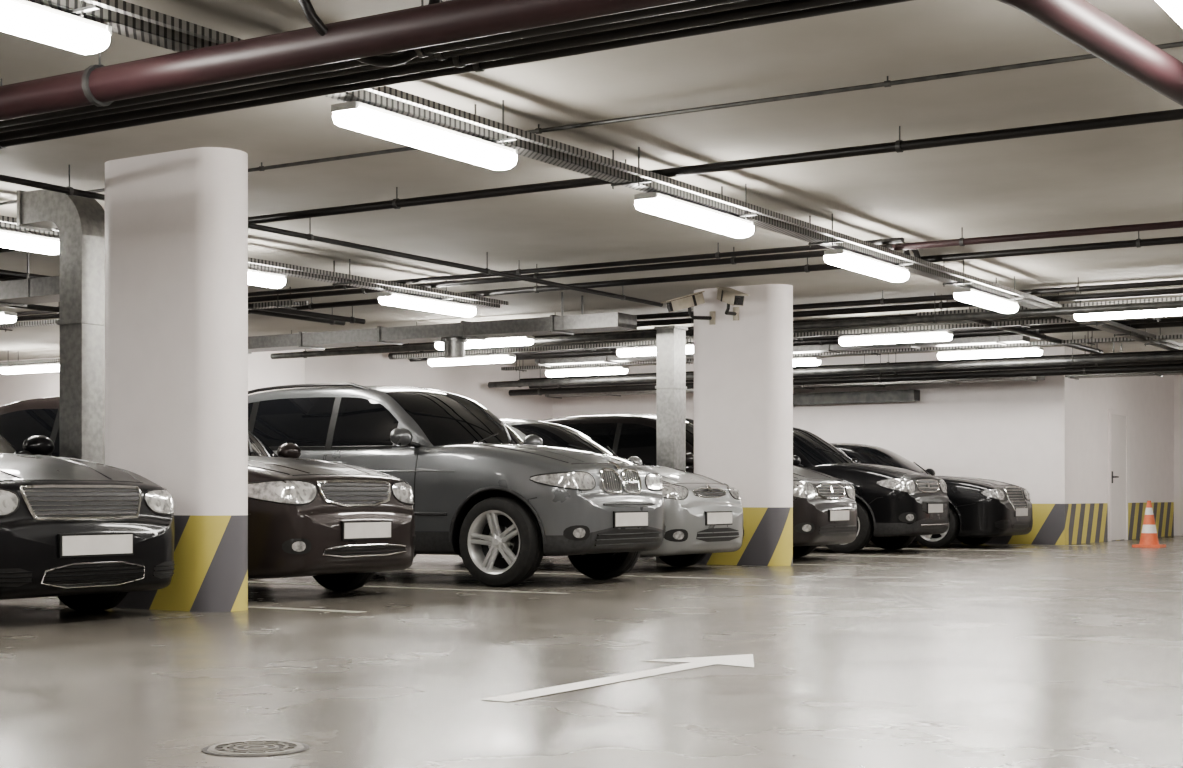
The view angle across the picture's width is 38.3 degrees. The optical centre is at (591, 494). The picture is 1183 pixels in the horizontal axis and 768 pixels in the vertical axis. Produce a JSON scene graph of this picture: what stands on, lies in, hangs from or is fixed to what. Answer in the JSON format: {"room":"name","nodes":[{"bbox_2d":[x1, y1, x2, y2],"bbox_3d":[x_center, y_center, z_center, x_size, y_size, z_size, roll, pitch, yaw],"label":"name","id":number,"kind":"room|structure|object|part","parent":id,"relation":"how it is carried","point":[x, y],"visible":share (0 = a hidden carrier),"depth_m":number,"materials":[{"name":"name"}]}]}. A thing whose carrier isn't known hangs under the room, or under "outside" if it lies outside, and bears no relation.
{"room":"underground parking garage","nodes":[
{"label":"underground parking garage","id":0,"kind":"room"},
{"bbox_2d":[0,347,552,420],"bbox_3d":[-5.628,-0.730,29.220,7.600,2.940,6.500,0,0,32],"label":"wall partition","id":1,"kind":"structure","parent":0,"point":[469,381],"depth_m":27.15,"materials":[{"name":"white paint"}]},
{"bbox_2d":[0,536,1182,767],"bbox_3d":[-0.785,0.815,15.792,30.000,0.150,38.000,0,0,32],"label":"floor","id":2,"kind":"structure","parent":0,"point":[1026,655],"depth_m":7.44,"materials":[{"name":"concrete"}]},
{"bbox_2d":[17,189,104,603],"bbox_3d":[-3.639,-0.688,11.773,0.652,2.855,0.284,0,0,32],"label":"ventilation duct","id":3,"kind":"object","parent":2,"relation":"on","point":[80,221],"visible":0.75,"depth_m":11.58,"materials":[{"name":"metal"}]},
{"bbox_2d":[0,434,174,610],"bbox_3d":[-4.868,-0.003,11.018,4.817,1.485,2.143,0,0,32],"label":"sedan","id":4,"kind":"object","parent":2,"relation":"on","point":[87,535],"visible":1,"depth_m":9.82,"materials":[{"name":"black paint"}]},
{"bbox_2d":[105,147,247,611],"bbox_3d":[-2.727,-0.730,11.159,1.130,2.940,0.400,0,0,32],"label":"column","id":5,"kind":"structure","parent":2,"relation":"on","point":[176,222],"depth_m":10.87,"materials":[{"name":"white paint"}]},
{"bbox_2d":[39,597,366,612],"bbox_3d":[-3.870,0.739,12.246,5.700,0.002,0.100,0,0,32],"label":"parking line","id":6,"kind":"object","parent":2,"relation":"on","point":[39,597],"visible":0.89,"depth_m":10.97,"materials":[{"name":"paint"}]},
{"bbox_2d":[0,396,414,590],"bbox_3d":[-3.525,-0.022,13.303,4.567,1.525,2.084,0,0,32],"label":"sedan","id":7,"kind":"object","parent":2,"relation":"on","point":[339,525],"visible":0.45,"depth_m":12.04,"materials":[{"name":"black paint"}]},
{"bbox_3d":[-3.525,-0.007,13.303,4.567,1.038,2.084,0,0,32],"label":"trim","id":8,"kind":"part","parent":7,"relation":"part of","materials":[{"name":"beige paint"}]},
{"bbox_2d":[202,740,309,755],"bbox_3d":[-0.978,0.737,4.963,0.310,0.006,0.310,0,0,32],"label":"manhole cover","id":9,"kind":"object","parent":2,"relation":"on","point":[253,747],"visible":1,"depth_m":4.95,"materials":[{"name":"metal"}]},
{"bbox_2d":[248,581,567,593],"bbox_3d":[-2.609,0.739,14.277,5.700,0.002,0.100,0,0,32],"label":"parking line","id":10,"kind":"object","parent":2,"relation":"on","point":[248,581],"visible":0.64,"depth_m":13.43,"materials":[{"name":"paint"}]},
{"bbox_2d":[248,383,664,586],"bbox_3d":[-1.635,-0.123,15.237,4.638,1.725,2.183,0,0,32],"label":"car","id":11,"kind":"object","parent":2,"relation":"on","point":[488,496],"visible":0.62,"depth_m":14.03,"materials":[{"name":"grey paint"}]},
{"bbox_2d":[405,569,730,578],"bbox_3d":[-1.211,0.739,16.527,5.700,0.002,0.100,0,0,32],"label":"parking line","id":12,"kind":"object","parent":2,"relation":"on","point":[405,569],"visible":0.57,"depth_m":15.60,"materials":[{"name":"paint"}]},
{"bbox_2d":[413,418,743,566],"bbox_3d":[-0.606,-0.033,17.682,4.366,1.545,2.094,0,0,32],"label":"car","id":13,"kind":"object","parent":2,"relation":"on","point":[704,515],"visible":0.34,"depth_m":16.61,"materials":[{"name":"silver paint"}]},
{"bbox_3d":[-0.606,0.000,17.682,4.366,1.024,2.094,0,0,32],"label":"trim","id":14,"kind":"part","parent":13,"relation":"part of","materials":[{"name":"silver paint"}]},
{"bbox_2d":[479,654,753,701],"bbox_3d":[0.190,0.737,7.004,0.570,0.001,2.100,0,0,32],"label":"floor arrow","id":15,"kind":"object","parent":2,"relation":"on","point":[746,660],"depth_m":7.03,"materials":[{"name":"white paint"}]},
{"bbox_2d":[433,555,862,565],"bbox_3d":[0.467,0.739,19.229,5.700,0.002,0.100,0,0,32],"label":"parking line","id":16,"kind":"object","parent":2,"relation":"on","point":[433,555],"visible":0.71,"depth_m":18.09,"materials":[{"name":"paint"}]},
{"bbox_2d":[654,325,687,562],"bbox_3d":[0.872,-0.550,18.648,0.260,2.580,0.300,0,0,32],"label":"ventilation duct","id":17,"kind":"object","parent":2,"relation":"on","point":[670,387],"visible":0.68,"depth_m":18.56,"materials":[{"name":"metal"}]},
{"bbox_2d":[541,414,857,556],"bbox_3d":[0.832,-0.118,20.344,4.617,1.715,2.143,0,0,32],"label":"car","id":18,"kind":"object","parent":2,"relation":"on","point":[824,505],"visible":0.25,"depth_m":19.47,"materials":[{"name":"black paint"}]},
{"bbox_3d":[0.832,-0.048,20.344,4.617,1.096,2.143,0,0,32],"label":"trim","id":19,"kind":"part","parent":18,"relation":"part of","materials":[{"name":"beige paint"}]},
{"bbox_2d":[694,284,792,565],"bbox_3d":[1.611,-0.730,18.142,1.130,2.940,0.400,0,0,32],"label":"column","id":20,"kind":"structure","parent":2,"relation":"on","point":[743,367],"depth_m":17.86,"materials":[{"name":"white paint"}]},
{"bbox_2d":[661,291,714,324],"bbox_3d":[1.045,-1.981,17.952,0.640,0.342,0.159,0,0,-23],"label":"security camera","id":21,"kind":"object","parent":20,"relation":"attached to","point":[691,300],"visible":1,"depth_m":17.89,"materials":[{"name":"plastic"}]},
{"bbox_2d":[716,287,748,320],"bbox_3d":[1.511,-2.011,17.711,0.290,0.342,0.512,0,0,-23],"label":"security camera","id":22,"kind":"object","parent":20,"relation":"attached to","point":[730,296],"visible":1,"depth_m":17.66,"materials":[{"name":"plastic"}]},
{"bbox_2d":[793,427,949,552],"bbox_3d":[2.449,-0.113,23.024,4.618,1.705,2.173,0,0,32],"label":"car","id":23,"kind":"object","parent":2,"relation":"on","point":[896,505],"visible":0.42,"depth_m":21.53,"materials":[{"name":"black paint"}]},
{"bbox_3d":[2.449,-0.103,23.024,4.618,1.074,2.173,0,0,32],"label":"trim","id":24,"kind":"part","parent":23,"relation":"part of","materials":[{"name":"black paint"}]},
{"bbox_2d":[817,555,941,557],"bbox_3d":[1.850,0.739,21.454,5.700,0.002,0.100,0,0,32],"label":"parking line","id":25,"kind":"object","parent":2,"relation":"on","point":[817,555],"visible":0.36,"depth_m":20.42,"materials":[{"name":"paint"}]},
{"bbox_2d":[816,547,1008,550],"bbox_3d":[3.380,0.739,23.918,5.700,0.002,0.100,0,0,32],"label":"parking line","id":26,"kind":"object","parent":2,"relation":"on","point":[816,547],"visible":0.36,"depth_m":23.04,"materials":[{"name":"paint"}]},
{"bbox_2d":[830,443,1032,547],"bbox_3d":[3.937,-0.018,25.220,4.967,1.515,2.212,0,0,32],"label":"sedan","id":27,"kind":"object","parent":2,"relation":"on","point":[980,510],"visible":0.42,"depth_m":23.59,"materials":[{"name":"paint"}]},
{"bbox_3d":[3.937,-0.002,25.220,4.967,0.988,2.212,0,0,32],"label":"trim","id":28,"kind":"part","parent":27,"relation":"part of","materials":[{"name":"paint"}]},
{"bbox_2d":[951,543,1087,545],"bbox_3d":[4.858,0.739,26.296,5.700,0.002,0.100,0,0,32],"label":"parking line","id":29,"kind":"object","parent":2,"relation":"on","point":[951,543],"visible":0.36,"depth_m":25.37,"materials":[{"name":"paint"}]},
{"bbox_2d":[1132,501,1165,547],"bbox_3d":[7.912,0.410,24.163,0.380,0.660,0.380,0,0,32],"label":"traffic cone","id":30,"kind":"object","parent":2,"relation":"on","point":[1149,538],"visible":1,"depth_m":24.09,"materials":[{"name":"orange plastic"}]},
{"bbox_2d":[0,0,1182,368],"bbox_3d":[-0.785,-2.300,15.792,30.000,0.200,38.000,0,0,32],"label":"ceiling","id":31,"kind":"structure","parent":0,"point":[1131,174],"depth_m":11.20,"materials":[{"name":"concrete"}]},
{"bbox_2d":[0,311,16,323],"bbox_3d":[-6.813,-1.913,18.595,1.424,0.138,0.196,0,0,32],"label":"ceiling light","id":32,"kind":"object","parent":31,"relation":"attached to","point":[5,317],"visible":1,"depth_m":18.20,"materials":[{"name":"white plastic"}]},
{"bbox_2d":[0,251,58,306],"bbox_3d":[-9.387,-1.961,17.957,12.100,0.478,0.436,0,0,32],"label":"ventilation duct","id":33,"kind":"object","parent":31,"relation":"hanging from","point":[23,292],"visible":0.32,"depth_m":15.01,"materials":[{"name":"metal"}]},
{"bbox_2d":[0,351,58,365],"bbox_3d":[-7.695,-2.076,25.324,6.200,0.248,0.290,0,0,32],"label":"cable tray","id":34,"kind":"object","parent":31,"relation":"attached to","point":[42,361],"visible":0.16,"depth_m":25.70,"materials":[{"name":"metal"}]},
{"bbox_2d":[0,362,58,373],"bbox_3d":[-8.401,-1.913,25.703,1.424,0.138,0.196,0,0,32],"label":"ceiling light","id":35,"kind":"object","parent":34,"relation":"attached to","point":[54,367],"visible":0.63,"depth_m":25.64,"materials":[{"name":"white plastic"}]},
{"bbox_2d":[6,304,58,312],"bbox_3d":[-6.518,-2.081,17.176,0.073,0.237,8.300,0,0,32],"label":"ceiling pipe","id":36,"kind":"object","parent":31,"relation":"attached to","point":[31,306],"depth_m":18.17,"materials":[{"name":"black metal"}]},
{"bbox_2d":[0,287,308,331],"bbox_3d":[-7.078,-2.076,20.349,9.500,0.248,0.290,0,0,32],"label":"cable tray","id":37,"kind":"object","parent":31,"relation":"attached to","point":[289,304],"visible":0.48,"depth_m":18.10,"materials":[{"name":"metal"}]},
{"bbox_2d":[0,276,344,325],"bbox_3d":[-5.074,-2.081,16.278,0.073,0.237,8.300,0,0,32],"label":"ceiling pipe","id":38,"kind":"object","parent":31,"relation":"attached to","point":[2,278],"depth_m":18.98,"materials":[{"name":"black metal"}]},
{"bbox_2d":[0,269,365,323],"bbox_3d":[-4.819,-2.081,16.120,0.073,0.237,8.300,0,0,32],"label":"ceiling pipe","id":39,"kind":"object","parent":31,"relation":"attached to","point":[6,273],"depth_m":18.57,"materials":[{"name":"black metal"}]},
{"bbox_2d":[0,215,508,307],"bbox_3d":[-4.887,-2.076,11.748,0.290,0.248,14.800,0,0,32],"label":"cable tray","id":40,"kind":"object","parent":31,"relation":"attached to","point":[6,223],"visible":0.48,"depth_m":15.88,"materials":[{"name":"metal"}]},
{"bbox_2d":[0,229,58,254],"bbox_3d":[-4.481,-1.913,12.496,0.196,0.138,1.424,0,0,32],"label":"ceiling light","id":41,"kind":"object","parent":40,"relation":"attached to","point":[25,241],"visible":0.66,"depth_m":12.78,"materials":[{"name":"white plastic"}]},
{"bbox_2d":[248,269,286,287],"bbox_3d":[-3.161,-1.913,14.620,0.196,0.138,1.424,0,0,32],"label":"ceiling light","id":42,"kind":"object","parent":40,"relation":"attached to","point":[256,277],"visible":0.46,"depth_m":14.97,"materials":[{"name":"white plastic"}]},
{"bbox_2d":[378,292,476,316],"bbox_3d":[-1.631,-1.913,17.083,0.196,0.138,1.424,0,0,32],"label":"ceiling light","id":43,"kind":"object","parent":40,"relation":"attached to","point":[401,300],"visible":1,"depth_m":16.93,"materials":[{"name":"white plastic"}]},
{"bbox_2d":[0,165,662,306],"bbox_3d":[-3.425,-2.098,11.428,0.055,0.203,15.800,0,0,32],"label":"ceiling pipe","id":44,"kind":"object","parent":31,"relation":"attached to","point":[69,190],"depth_m":13.94,"materials":[{"name":"black metal"}]},
{"bbox_2d":[0,0,692,120],"bbox_3d":[-6.112,-1.971,10.060,26.000,0.458,0.181,0,0,32],"label":"pipe","id":45,"kind":"object","parent":31,"relation":"attached to","point":[99,85],"visible":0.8,"depth_m":6.93,"materials":[{"name":"red metal"}]},
{"bbox_2d":[298,0,439,66],"bbox_3d":[-0.910,-1.937,6.943,0.668,0.360,0.079,0,0,-29],"label":"hose","id":46,"kind":"object","parent":31,"relation":"attached to","point":[312,17],"visible":0.62,"depth_m":6.95,"materials":[{"name":"black rubber"}]},
{"bbox_2d":[0,0,744,127],"bbox_3d":[-5.964,-2.003,10.298,26.000,0.394,0.087,0,0,32],"label":"ceiling pipe","id":47,"kind":"object","parent":31,"relation":"attached to","point":[423,52],"depth_m":7.03,"materials":[{"name":"black metal"}]},
{"bbox_2d":[0,0,785,132],"bbox_3d":[-5.895,-2.011,10.408,26.000,0.377,0.073,0,0,32],"label":"ceiling pipe","id":48,"kind":"object","parent":31,"relation":"attached to","point":[747,3],"depth_m":7.15,"materials":[{"name":"black metal"}]},
{"bbox_2d":[0,0,857,140],"bbox_3d":[-5.827,-2.010,10.518,26.000,0.380,0.069,0,0,32],"label":"ceiling pipe","id":49,"kind":"object","parent":31,"relation":"attached to","point":[460,61],"depth_m":7.26,"materials":[{"name":"black metal"}]},
{"bbox_2d":[248,292,636,353],"bbox_3d":[-2.545,-1.986,20.064,6.900,0.428,0.436,0,0,32],"label":"ventilation duct","id":50,"kind":"object","parent":31,"relation":"hanging from","point":[615,321],"visible":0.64,"depth_m":19.27,"materials":[{"name":"metal"}]},
{"bbox_2d":[441,337,466,357],"bbox_3d":[-1.569,-1.680,19.457,0.300,0.220,0.300,0,0,32],"label":"outlet","id":51,"kind":"object","parent":50,"relation":"attached to","point":[454,347],"visible":0.98,"depth_m":19.35,"materials":[{"name":"metal"}]},
{"bbox_2d":[16,244,892,320],"bbox_3d":[-2.814,-2.122,17.641,12.600,0.155,0.069,0,0,32],"label":"ceiling pipe","id":52,"kind":"object","parent":31,"relation":"attached to","point":[819,253],"depth_m":16.01,"materials":[{"name":"black metal"}]},
{"bbox_2d":[0,0,913,148],"bbox_3d":[-5.753,-2.015,10.637,26.000,0.371,0.060,0,0,32],"label":"ceiling pipe","id":53,"kind":"object","parent":31,"relation":"attached to","point":[860,4],"depth_m":7.34,"materials":[{"name":"black metal"}]},
{"bbox_2d":[15,237,902,315],"bbox_3d":[-2.888,-2.131,17.334,12.800,0.138,0.055,0,0,32],"label":"ceiling pipe","id":54,"kind":"object","parent":31,"relation":"attached to","point":[717,255],"depth_m":15.55,"materials":[{"name":"black metal"}]},
{"bbox_2d":[434,336,533,349],"bbox_3d":[-1.351,-1.913,21.324,1.424,0.138,0.196,0,0,32],"label":"ceiling light","id":55,"kind":"object","parent":31,"relation":"attached to","point":[520,340],"visible":0.8,"depth_m":21.13,"materials":[{"name":"white plastic"}]},
{"bbox_2d":[0,41,1182,205],"bbox_3d":[-1.928,-2.172,11.110,15.000,0.057,0.033,0,0,32],"label":"ceiling pipe","id":56,"kind":"object","parent":31,"relation":"attached to","point":[888,83],"depth_m":9.34,"materials":[{"name":"black metal"}]},
{"bbox_2d":[0,109,1182,252],"bbox_3d":[-0.910,-2.030,11.867,9.930,0.340,0.073,0,0,32],"label":"ceiling pipe","id":57,"kind":"object","parent":31,"relation":"attached to","point":[899,146],"depth_m":10.56,"materials":[{"name":"black metal"}]},
{"bbox_2d":[26,0,1182,349],"bbox_3d":[1.677,-2.076,13.085,0.290,0.248,24.000,0,0,32],"label":"cable tray","id":58,"kind":"object","parent":31,"relation":"attached to","point":[127,19],"visible":0.67,"depth_m":10.12,"materials":[{"name":"metal"}]},
{"bbox_2d":[0,0,111,54],"bbox_3d":[-2.444,-1.913,6.545,0.196,0.138,1.424,0,0,32],"label":"ceiling light","id":59,"kind":"object","parent":58,"relation":"attached to","point":[45,24],"visible":1,"depth_m":6.87,"materials":[{"name":"white plastic"}]},
{"bbox_2d":[331,101,517,169],"bbox_3d":[-0.861,-1.913,9.094,0.196,0.138,1.424,0,0,32],"label":"ceiling light","id":60,"kind":"object","parent":58,"relation":"attached to","point":[357,116],"visible":1,"depth_m":8.93,"materials":[{"name":"white plastic"}]},
{"bbox_2d":[634,192,753,237],"bbox_3d":[0.722,-1.913,11.642,0.196,0.138,1.424,0,0,32],"label":"ceiling light","id":61,"kind":"object","parent":58,"relation":"attached to","point":[654,203],"visible":1,"depth_m":11.46,"materials":[{"name":"white plastic"}]},
{"bbox_2d":[824,249,908,281],"bbox_3d":[2.305,-1.913,14.190,0.196,0.138,1.424,0,0,32],"label":"ceiling light","id":62,"kind":"object","parent":58,"relation":"attached to","point":[842,258],"visible":1,"depth_m":13.98,"materials":[{"name":"white plastic"}]},
{"bbox_2d":[954,288,1018,313],"bbox_3d":[3.888,-1.913,16.738,0.196,0.138,1.424,0,0,32],"label":"ceiling light","id":63,"kind":"object","parent":58,"relation":"attached to","point":[967,295],"visible":1,"depth_m":16.50,"materials":[{"name":"white plastic"}]},
{"bbox_2d":[325,307,969,349],"bbox_3d":[3.465,-2.121,19.980,17.200,0.157,0.073,0,0,32],"label":"ceiling pipe","id":64,"kind":"object","parent":31,"relation":"attached to","point":[899,315],"depth_m":21.91,"materials":[{"name":"black metal"}]},
{"bbox_2d":[248,231,1182,313],"bbox_3d":[1.143,-2.126,16.242,17.200,0.147,0.073,0,0,32],"label":"ceiling pipe","id":65,"kind":"object","parent":31,"relation":"attached to","point":[1138,243],"depth_m":15.86,"materials":[{"name":"black metal"}]},
{"bbox_2d":[270,293,1182,358],"bbox_3d":[2.885,-2.036,19.045,17.200,0.329,0.096,0,0,32],"label":"ceiling pipe","id":66,"kind":"object","parent":31,"relation":"attached to","point":[934,318],"depth_m":18.91,"materials":[{"name":"black metal"}]},
{"bbox_2d":[291,277,1182,333],"bbox_3d":[3.130,-2.122,18.304,18.000,0.155,0.069,0,0,32],"label":"ceiling pipe","id":67,"kind":"object","parent":31,"relation":"attached to","point":[882,301],"depth_m":17.98,"materials":[{"name":"black metal"}]},
{"bbox_2d":[535,335,1029,366],"bbox_3d":[2.441,-2.091,24.206,7.600,0.218,0.336,0,0,32],"label":"ventilation duct","id":68,"kind":"object","parent":31,"relation":"hanging from","point":[1003,340],"visible":0.47,"depth_m":23.42,"materials":[{"name":"metal"}]},
{"bbox_2d":[388,316,1180,359],"bbox_3d":[4.257,-2.120,21.254,17.200,0.160,0.118,0,0,32],"label":"ceiling pipe","id":69,"kind":"object","parent":31,"relation":"hanging from","point":[390,355],"depth_m":22.15,"materials":[{"name":"black metal"}]},
{"bbox_2d":[393,316,1182,360],"bbox_3d":[2.910,-2.076,21.266,13.500,0.248,0.290,0,0,32],"label":"cable tray","id":70,"kind":"object","parent":31,"relation":"attached to","point":[1025,323],"visible":0.64,"depth_m":21.07,"materials":[{"name":"metal"}]},
{"bbox_2d":[427,354,515,365],"bbox_3d":[-1.703,-1.913,24.073,1.424,0.138,0.196,0,0,32],"label":"ceiling light","id":71,"kind":"object","parent":70,"relation":"attached to","point":[496,358],"visible":0.94,"depth_m":23.95,"materials":[{"name":"white plastic"}]},
{"bbox_2d":[616,346,655,356],"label":"ceiling light","id":72,"kind":"object","parent":70,"relation":"attached to","point":[637,351],"depth_m":22.55,"materials":[{"name":"white plastic"}]},
{"bbox_2d":[686,343,693,353],"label":"ceiling light","id":73,"kind":"object","parent":70,"relation":"attached to","point":[689,347],"depth_m":22.13,"materials":[{"name":"white plastic"}]},
{"bbox_2d":[838,330,952,345],"bbox_3d":[3.691,-1.913,20.723,1.424,0.138,0.196,0,0,32],"label":"ceiling light","id":74,"kind":"object","parent":70,"relation":"attached to","point":[928,336],"visible":1,"depth_m":20.63,"materials":[{"name":"white plastic"}]},
{"bbox_2d":[545,348,1044,398],"bbox_3d":[2.952,-1.941,27.303,8.600,0.518,0.436,0,0,32],"label":"ventilation duct","id":75,"kind":"object","parent":31,"relation":"hanging from","point":[1030,378],"visible":0.39,"depth_m":26.36,"materials":[{"name":"metal"}]},
{"bbox_2d":[409,317,1182,361],"bbox_3d":[4.520,-2.121,21.679,17.200,0.159,0.096,0,0,32],"label":"ceiling pipe","id":76,"kind":"object","parent":31,"relation":"hanging from","point":[1164,320],"depth_m":21.58,"materials":[{"name":"black metal"}]},
{"bbox_2d":[488,332,1182,387],"bbox_3d":[5.629,-1.975,23.463,17.200,0.450,0.118,0,0,32],"label":"ceiling pipe","id":77,"kind":"object","parent":31,"relation":"hanging from","point":[1072,360],"depth_m":24.07,"materials":[{"name":"black metal"}]},
{"bbox_2d":[501,331,1182,370],"bbox_3d":[4.362,-2.076,23.602,13.500,0.248,0.290,0,0,32],"label":"cable tray","id":78,"kind":"object","parent":31,"relation":"attached to","point":[1179,336],"visible":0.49,"depth_m":23.36,"materials":[{"name":"metal"}]},
{"bbox_2d":[545,365,628,376],"bbox_3d":[-0.082,-1.913,26.304,1.424,0.138,0.196,0,0,32],"label":"ceiling light","id":79,"kind":"object","parent":78,"relation":"attached to","point":[609,370],"visible":1,"depth_m":26.20,"materials":[{"name":"white plastic"}]},
{"bbox_2d":[793,356,821,366],"bbox_3d":[2.636,-1.913,24.615,1.424,0.138,0.196,0,0,32],"label":"ceiling light","id":80,"kind":"object","parent":78,"relation":"attached to","point":[808,361],"visible":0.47,"depth_m":24.26,"materials":[{"name":"white plastic"}]},
{"bbox_2d":[937,346,1042,359],"bbox_3d":[5.354,-1.913,22.927,1.424,0.138,0.196,0,0,32],"label":"ceiling light","id":81,"kind":"object","parent":78,"relation":"attached to","point":[1021,351],"visible":1,"depth_m":22.84,"materials":[{"name":"white plastic"}]},
{"bbox_2d":[509,353,1182,395],"bbox_3d":[5.945,-1.925,23.972,17.200,0.550,0.118,0,0,32],"label":"ceiling pipe","id":82,"kind":"object","parent":31,"relation":"hanging from","point":[1084,370],"depth_m":24.62,"materials":[{"name":"black metal"}]},
{"bbox_2d":[515,322,1182,359],"bbox_3d":[4.837,-2.120,22.188,17.200,0.160,0.118,0,0,32],"label":"ceiling pipe","id":83,"kind":"object","parent":31,"relation":"hanging from","point":[1169,324],"depth_m":22.04,"materials":[{"name":"black metal"}]},
{"bbox_2d":[520,350,1182,380],"bbox_3d":[6.103,-2.033,24.227,17.200,0.335,0.107,0,0,32],"label":"ceiling pipe","id":84,"kind":"object","parent":31,"relation":"hanging from","point":[1168,351],"depth_m":24.91,"materials":[{"name":"metal"}]},
{"bbox_2d":[529,353,1182,388],"bbox_3d":[6.262,-2.000,24.482,17.200,0.401,0.118,0,0,32],"label":"ceiling pipe","id":85,"kind":"object","parent":31,"relation":"hanging from","point":[1168,361],"depth_m":25.19,"materials":[{"name":"metal"}]},
{"bbox_2d":[880,242,910,255],"bbox_3d":[2.560,-2.114,14.687,0.401,0.201,0.056,0,0,23],"label":"hose","id":86,"kind":"object","parent":31,"relation":"attached to","point":[907,252],"visible":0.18,"depth_m":14.61,"materials":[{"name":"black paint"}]},
{"bbox_2d":[886,244,920,258],"bbox_3d":[2.692,-2.114,14.899,0.401,0.201,0.056,0,0,23],"label":"hose","id":87,"kind":"object","parent":31,"relation":"attached to","point":[915,251],"visible":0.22,"depth_m":14.82,"materials":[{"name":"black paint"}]},
{"bbox_2d":[637,287,1182,326],"bbox_3d":[2.990,-2.118,19.215,17.200,0.163,0.084,0,0,32],"label":"ceiling pipe","id":88,"kind":"object","parent":31,"relation":"attached to","point":[1164,291],"depth_m":18.73,"materials":[{"name":"black metal"}]},
{"bbox_2d":[892,220,1182,250],"bbox_3d":[5.680,-2.122,12.364,7.400,0.155,0.069,0,0,32],"label":"ceiling pipe","id":89,"kind":"object","parent":31,"relation":"attached to","point":[962,241],"depth_m":13.64,"materials":[{"name":"black metal"}]},
{"bbox_2d":[916,292,1182,315],"bbox_3d":[6.684,-2.086,17.392,7.000,0.228,0.290,0,0,32],"label":"cable tray","id":90,"kind":"object","parent":31,"relation":"attached to","point":[1075,304],"visible":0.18,"depth_m":18.16,"materials":[{"name":"metal"}]},
{"bbox_2d":[1074,308,1182,320],"bbox_3d":[5.791,-1.933,17.887,1.424,0.138,0.196,0,0,32],"label":"ceiling light","id":91,"kind":"object","parent":90,"relation":"attached to","point":[1162,312],"visible":0.49,"depth_m":17.89,"materials":[{"name":"white plastic"}]},
{"bbox_2d":[997,0,1182,105],"bbox_3d":[2.999,-1.920,8.324,6.706,0.280,1.111,0,0,-43],"label":"pipe","id":92,"kind":"object","parent":31,"relation":"attached to","point":[1080,22],"visible":1,"depth_m":6.89,"materials":[{"name":"red metal"}]},
{"bbox_2d":[1065,342,1182,379],"bbox_3d":[11.303,-1.946,22.174,10.200,0.508,0.436,0,0,32],"label":"ventilation duct","id":93,"kind":"object","parent":31,"relation":"hanging from","point":[1160,374],"visible":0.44,"depth_m":24.36,"materials":[{"name":"metal"}]},
{"bbox_3d":[3.254,-2.076,7.985,0.290,0.248,17.000,0,0,32],"label":"cable tray","id":94,"kind":"object","parent":31,"relation":"hanging from","visible":0},
{"bbox_2d":[1155,0,1182,27],"bbox_3d":[2.393,-1.913,6.695,0.196,0.138,1.424,0,0,32],"label":"ceiling light","id":95,"kind":"object","parent":94,"relation":"attached to","point":[1174,8],"visible":1,"depth_m":6.47,"materials":[{"name":"white plastic"}]},
{"bbox_2d":[553,346,1068,544],"bbox_3d":[3.211,-0.730,27.672,9.050,2.940,0.200,0,0,32],"label":"wall","id":96,"kind":"structure","parent":0,"point":[1011,432],"depth_m":26.01,"materials":[{"name":"white paint"}]},
{"bbox_2d":[793,390,919,404],"bbox_3d":[4.000,-1.530,26.905,2.440,0.180,0.270,0,0,32],"label":"ventilation duct","id":97,"kind":"object","parent":96,"relation":"attached to","point":[890,395],"visible":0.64,"depth_m":26.67,"materials":[{"name":"metal"}]},
{"bbox_2d":[966,319,1102,353],"bbox_3d":[5.686,-2.088,21.661,0.084,0.223,5.800,0,0,32],"label":"ceiling pipe","id":98,"kind":"object","parent":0,"point":[1043,337],"depth_m":21.51,"materials":[{"name":"grey metal"}]},
{"bbox_2d":[1069,348,1173,544],"bbox_3d":[8.764,-0.730,28.225,0.200,2.940,6.600,0,0,32],"label":"wall","id":99,"kind":"structure","parent":0,"point":[1148,401],"depth_m":28.02,"materials":[{"name":"white paint"}]},
{"bbox_2d":[1108,409,1127,540],"bbox_3d":[8.575,-0.320,27.636,0.102,2.120,1.100,0,0,32],"label":"door","id":100,"kind":"structure","parent":99,"relation":"in","point":[1117,419],"depth_m":27.61,"materials":[{"name":"paint"}]},
{"bbox_2d":[1174,375,1182,535],"bbox_3d":[16.228,-0.730,27.591,13.550,2.940,0.200,0,0,32],"label":"wall","id":101,"kind":"structure","parent":0,"point":[1178,379],"depth_m":30.93,"materials":[{"name":"white paint"}]}
]}

